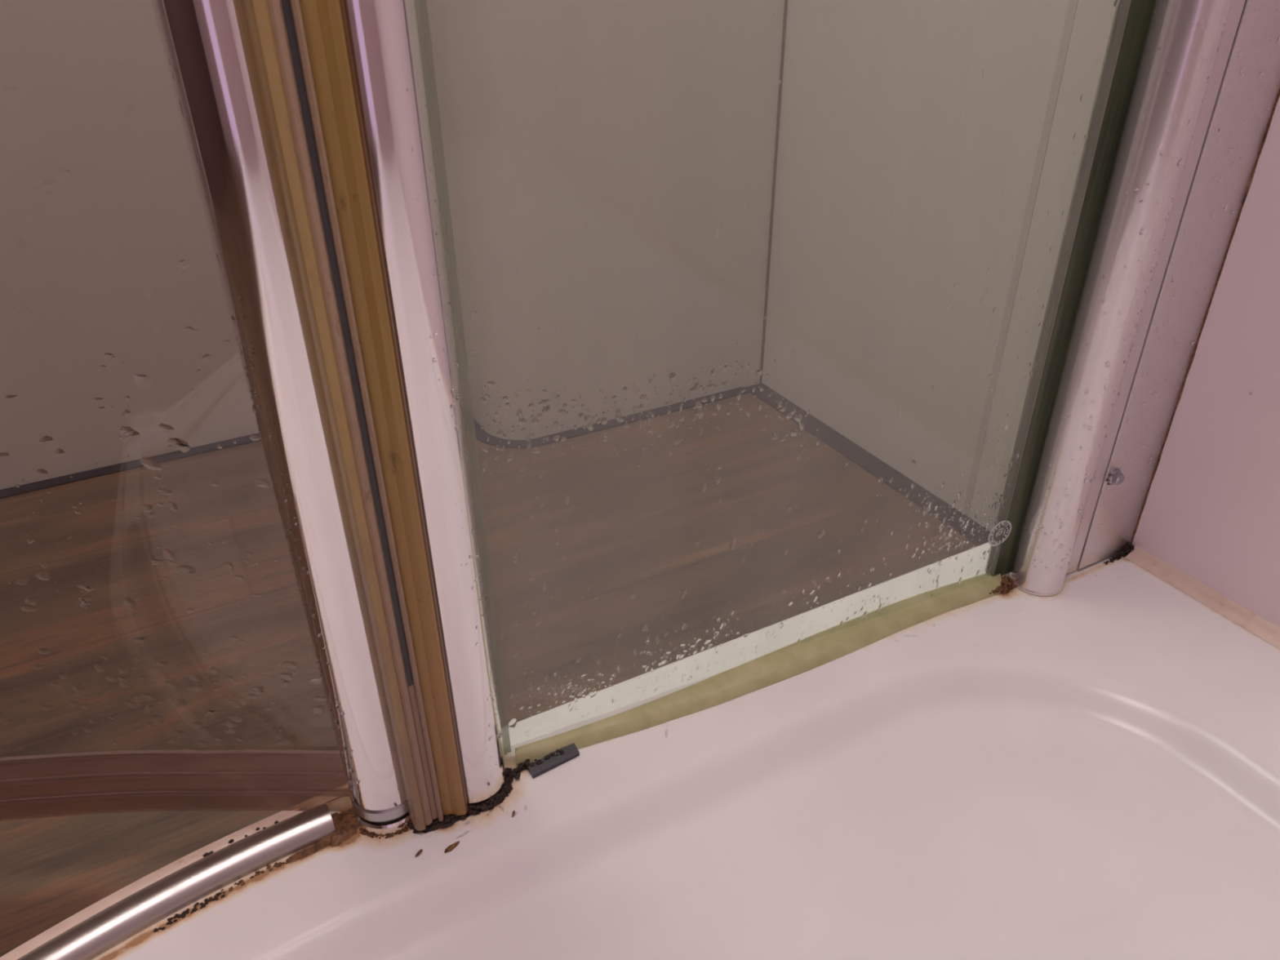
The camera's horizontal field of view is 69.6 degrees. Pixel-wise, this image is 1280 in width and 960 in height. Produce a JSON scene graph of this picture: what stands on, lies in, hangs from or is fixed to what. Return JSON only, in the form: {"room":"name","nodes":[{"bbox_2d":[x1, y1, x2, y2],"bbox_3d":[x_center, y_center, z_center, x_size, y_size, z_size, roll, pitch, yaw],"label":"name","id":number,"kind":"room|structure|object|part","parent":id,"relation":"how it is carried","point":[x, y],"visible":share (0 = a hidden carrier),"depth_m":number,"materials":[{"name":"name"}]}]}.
{"room":"shower stall","nodes":[
{"label":"shower stall","id":0,"kind":"room"},
{"bbox_2d":[0,0,258,489],"bbox_3d":[-0.804,-0.896,0.110,1.921,2.250,0.050,-16,34,-24],"label":"wall","id":1,"kind":"structure","parent":0,"point":[67,111],"depth_m":0.74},
{"bbox_2d":[0,432,261,498],"bbox_3d":[-0.915,0.118,0.607,1.618,0.002,0.014,-16,34,-24],"label":"trim","id":2,"kind":"structure","parent":1,"relation":"attached to","point":[62,480],"depth_m":0.81,"materials":[{"name":"grey plastic"}]},
{"bbox_2d":[0,392,977,957],"bbox_3d":[-0.295,0.567,-0.093,2.021,0.050,2.165,-16,34,-24],"label":"floor","id":3,"kind":"structure","parent":0,"point":[81,823],"depth_m":0.65,"materials":[{"name":"brown wood"}]},
{"bbox_2d":[92,542,1279,959],"bbox_3d":[0.209,0.525,-0.135,1.046,0.059,1.560,-16,34,-24],"label":"shower tray","id":4,"kind":"object","parent":3,"relation":"on","point":[1096,776],"depth_m":0.44,"materials":[{"name":"ceramic"}]},
{"bbox_2d":[0,784,349,959],"bbox_3d":[-0.261,0.206,0.356,0.032,0.003,0.335,26,40,37],"label":"tray rim","id":5,"kind":"object","parent":4,"relation":"on","point":[342,791],"depth_m":0.41,"materials":[{"name":"white ceramic"}]},
{"bbox_3d":[-0.184,0.165,0.423,0.034,0.002,0.003,-20,36,-29],"label":"mould patch","id":6,"kind":"part","parent":5,"relation":"part of","materials":[{"name":"black"}]},
{"bbox_2d":[16,802,335,959],"bbox_3d":[-0.259,0.211,0.342,0.043,0.008,0.315,25,40,36],"label":"rail","id":7,"kind":"object","parent":4,"relation":"on","point":[87,940],"visible":1,"depth_m":0.40,"materials":[{"name":"silver metal"}]},
{"bbox_3d":[-0.193,0.184,0.393,0.029,0.001,0.004,-22,37,-31],"label":"mould patch","id":8,"kind":"part","parent":4,"relation":"part of","materials":[{"name":"black"}]},
{"bbox_2d":[208,843,328,898],"bbox_3d":[-0.165,0.173,0.411,0.054,0.001,0.004,-19,36,-27],"label":"rust patch","id":9,"kind":"object","parent":4,"relation":"on","point":[279,864],"visible":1,"depth_m":0.41,"materials":[{"name":"brown"}]},
{"bbox_2d":[151,0,411,834],"bbox_3d":[-0.126,-0.657,-0.053,0.033,1.900,0.033,-16,34,-24],"label":"post","id":10,"kind":"object","parent":4,"relation":"on","point":[207,46],"visible":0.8,"depth_m":0.30,"materials":[{"name":"silver metal"}]},
{"bbox_2d":[231,296,362,804],"bbox_3d":[-0.129,0.043,0.355,0.011,0.240,0.001,20,37,30],"label":"water droplets","id":11,"kind":"object","parent":10,"relation":"attached to","point":[251,341],"visible":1,"depth_m":0.34,"materials":[{"name":"white"}]},
{"bbox_2d":[243,0,437,831],"bbox_3d":[-0.107,-0.645,-0.057,0.011,1.876,0.012,-16,34,-24],"label":"seal","id":12,"kind":"object","parent":10,"relation":"attached to","point":[270,22],"depth_m":0.30,"materials":[{"name":"plastic"}]},
{"bbox_3d":[-0.305,-0.642,-0.067,0.312,1.888,0.130,-16,34,-24],"label":"shower door","id":13,"kind":"structure","parent":10,"relation":"attached to","visible":0},
{"bbox_2d":[0,16,326,752],"bbox_3d":[-0.273,-0.030,0.315,0.276,0.363,0.011,-3,31,-4],"label":"water droplets","id":14,"kind":"object","parent":13,"relation":"attached to","point":[131,113],"visible":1,"depth_m":0.36,"materials":[{"name":"white"}]},
{"bbox_2d":[284,807,359,864],"bbox_3d":[-0.146,0.162,0.425,0.039,0.003,0.020,-16,34,-24],"label":"rust patch","id":15,"kind":"object","parent":4,"relation":"on","point":[345,824],"visible":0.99,"depth_m":0.42,"materials":[{"name":"brown"}]},
{"bbox_2d":[359,817,413,839],"bbox_3d":[-0.117,0.159,0.428,0.034,0.006,0.014,-5,32,-8],"label":"rust patch","id":16,"kind":"object","parent":4,"relation":"on","point":[362,832],"visible":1,"depth_m":0.42,"materials":[{"name":"brown"}]},
{"bbox_2d":[414,848,422,857],"bbox_3d":[-0.100,0.169,0.416,0.002,0.001,0.005,20,37,30],"label":"flake","id":17,"kind":"object","parent":4,"relation":"on","point":[420,851],"visible":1,"depth_m":0.42,"materials":[{"name":"brown"}]},
{"bbox_2d":[343,0,506,804],"bbox_3d":[-0.088,-0.664,-0.042,0.032,1.900,0.032,-16,34,-24],"label":"post","id":18,"kind":"object","parent":4,"relation":"on","point":[384,34],"visible":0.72,"depth_m":0.32,"materials":[{"name":"silver metal"}]},
{"bbox_2d":[288,0,468,821],"bbox_3d":[-0.095,-0.648,-0.052,0.014,1.876,0.012,-16,34,-24],"label":"seal","id":19,"kind":"object","parent":18,"relation":"attached to","point":[321,28],"visible":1,"depth_m":0.31,"materials":[{"name":"plastic"}]},
{"bbox_2d":[407,88,503,764],"bbox_3d":[-0.068,0.006,0.361,0.004,0.298,0.020,5,32,9],"label":"water droplets","id":20,"kind":"object","parent":18,"relation":"attached to","point":[435,335],"visible":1,"depth_m":0.34,"materials":[{"name":"white"}]},
{"bbox_3d":[-0.094,0.158,0.432,0.033,0.005,0.013,-16,34,-24],"label":"mould patch","id":21,"kind":"part","parent":4,"relation":"part of","materials":[{"name":"black"}]},
{"bbox_2d":[444,840,459,853],"bbox_3d":[-0.086,0.167,0.419,0.002,0.001,0.009,24,39,34],"label":"flake","id":22,"kind":"object","parent":4,"relation":"on","point":[451,847],"visible":1,"depth_m":0.42,"materials":[{"name":"brown"}]},
{"bbox_3d":[-0.070,0.149,0.445,0.015,0.005,0.046,27,41,37],"label":"mould patch","id":23,"kind":"part","parent":4,"relation":"part of","materials":[{"name":"black"}]},
{"bbox_2d":[524,742,579,778],"bbox_3d":[-0.044,0.139,0.461,0.028,0.005,0.009,-19,36,-28],"label":"rubber offcut","id":24,"kind":"object","parent":4,"relation":"on","point":[571,751],"depth_m":0.46,"materials":[{"name":"grey rubber"}]},
{"bbox_3d":[-0.048,0.139,0.459,0.021,0.003,0.005,-16,34,-24],"label":"mould patch","id":25,"kind":"part","parent":24,"relation":"part of","materials":[{"name":"black"}]},
{"bbox_2d":[291,573,1120,905],"bbox_3d":[0.076,0.120,0.496,0.509,0.001,0.035,-16,34,-24],"label":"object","id":26,"kind":"object","parent":4,"relation":"on","point":[500,805],"visible":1,"depth_m":0.44,"materials":[{"name":"white"}]},
{"bbox_2d":[515,573,1001,766],"bbox_3d":[0.085,0.102,0.520,0.328,0.006,0.019,-15,34,-23],"label":"strip","id":27,"kind":"object","parent":4,"relation":"on","point":[823,647],"visible":1,"depth_m":0.51,"materials":[{"name":"plastic"}]},
{"bbox_3d":[0.227,0.065,0.577,0.025,0.009,0.011,-16,34,-24],"label":"mould patch","id":28,"kind":"part","parent":4,"relation":"part of","materials":[{"name":"brown"}]},
{"bbox_2d":[985,0,1155,576],"bbox_3d":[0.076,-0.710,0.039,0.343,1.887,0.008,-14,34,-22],"label":"seal","id":29,"kind":"object","parent":4,"relation":"on","point":[1123,56],"visible":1,"depth_m":0.48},
{"bbox_2d":[443,0,1122,737],"bbox_3d":[0.077,-0.083,0.412,0.318,0.422,0.001,-14,34,-22],"label":"water droplets","id":30,"kind":"object","parent":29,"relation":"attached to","point":[474,316],"visible":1,"depth_m":0.44,"materials":[{"name":"white"}]},
{"bbox_3d":[0.314,0.048,0.603,0.025,0.009,0.005,-16,34,-24],"label":"mould patch","id":31,"kind":"part","parent":4,"relation":"part of","materials":[{"name":"black"}]},
{"bbox_2d":[1009,0,1245,595],"bbox_3d":[0.252,-0.750,0.096,0.046,1.900,0.032,-16,34,-24],"label":"wall post","id":32,"kind":"object","parent":4,"relation":"on","point":[1182,52],"visible":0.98,"depth_m":0.47,"materials":[{"name":"white metal"}]},
{"bbox_2d":[1029,15,1224,570],"bbox_3d":[0.250,-0.117,0.462,0.028,0.399,0.009,0,31,1],"label":"water droplets","id":33,"kind":"object","parent":32,"relation":"attached to","point":[1201,21],"visible":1,"depth_m":0.48,"materials":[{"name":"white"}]},
{"bbox_2d":[1124,546,1279,648],"bbox_3d":[0.677,0.386,0.043,0.009,0.007,1.493,-16,34,-24],"label":"sealant","id":34,"kind":"object","parent":4,"relation":"on","point":[1237,614],"depth_m":0.57,"materials":[{"name":"beige plastic"}]},
{"bbox_2d":[414,0,784,439],"bbox_3d":[-0.042,-1.058,0.367,0.289,2.250,0.137,-16,34,-24],"label":"wall","id":35,"kind":"structure","parent":0,"point":[721,77],"depth_m":0.78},
{"bbox_2d":[462,386,750,448],"bbox_3d":[-0.044,-0.062,0.893,0.317,0.002,0.120,-1,31,-1],"label":"trim","id":36,"kind":"structure","parent":35,"relation":"attached to","point":[471,424],"depth_m":0.88,"materials":[{"name":"grey plastic"}]},
{"bbox_2d":[759,0,787,383],"bbox_3d":[0.118,-1.062,0.373,0.002,2.250,0.002,-16,34,-24],"label":"trim","id":37,"kind":"structure","parent":35,"relation":"attached to","point":[785,1],"depth_m":0.85,"materials":[{"name":"grey"}]},
{"bbox_2d":[761,0,1279,627],"bbox_3d":[0.565,-0.663,-0.292,0.050,2.250,2.165,-16,34,-24],"label":"wall","id":38,"kind":"structure","parent":0,"point":[1213,499],"depth_m":0.67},
{"bbox_2d":[745,382,995,546],"bbox_3d":[0.203,-0.016,0.814,0.022,0.001,0.361,-16,34,-24],"label":"trim","id":39,"kind":"structure","parent":38,"relation":"attached to","point":[846,447],"depth_m":0.81,"materials":[{"name":"grey plastic"}]},
{"bbox_2d":[962,0,1078,514],"bbox_3d":[0.254,-0.934,0.157,0.001,2.247,0.006,-16,34,-24],"label":"trim","id":40,"kind":"structure","parent":38,"relation":"attached to","point":[1072,7],"depth_m":0.62,"materials":[{"name":"white plastic"}]},
{"bbox_2d":[1076,0,1279,568],"bbox_3d":[0.293,-0.763,0.116,0.049,1.898,0.026,-16,34,-24],"label":"channel","id":41,"kind":"object","parent":38,"relation":"attached to","point":[1189,279],"visible":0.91,"depth_m":0.50,"materials":[{"name":"silver metal"}]},
{"bbox_2d":[1087,0,1279,558],"bbox_3d":[0.302,-0.117,0.499,0.043,0.381,0.001,-16,34,-24],"label":"water droplets","id":42,"kind":"object","parent":41,"relation":"attached to","point":[1255,11],"visible":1,"depth_m":0.49,"materials":[{"name":"white"}]},
{"bbox_2d":[1130,88,1279,543],"bbox_3d":[0.323,-0.223,0.448,0.001,0.626,0.001,-16,34,-24],"label":"sealant","id":43,"kind":"object","parent":41,"relation":"attached to","point":[1278,94],"visible":1,"depth_m":0.52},
{"bbox_2d":[1152,244,1272,595],"bbox_3d":[0.380,-0.082,0.410,0.001,0.385,0.225,-16,34,-24],"label":"water droplets","id":44,"kind":"object","parent":38,"relation":"attached to","point":[1251,392],"visible":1,"depth_m":0.52,"materials":[{"name":"white"}]}
]}

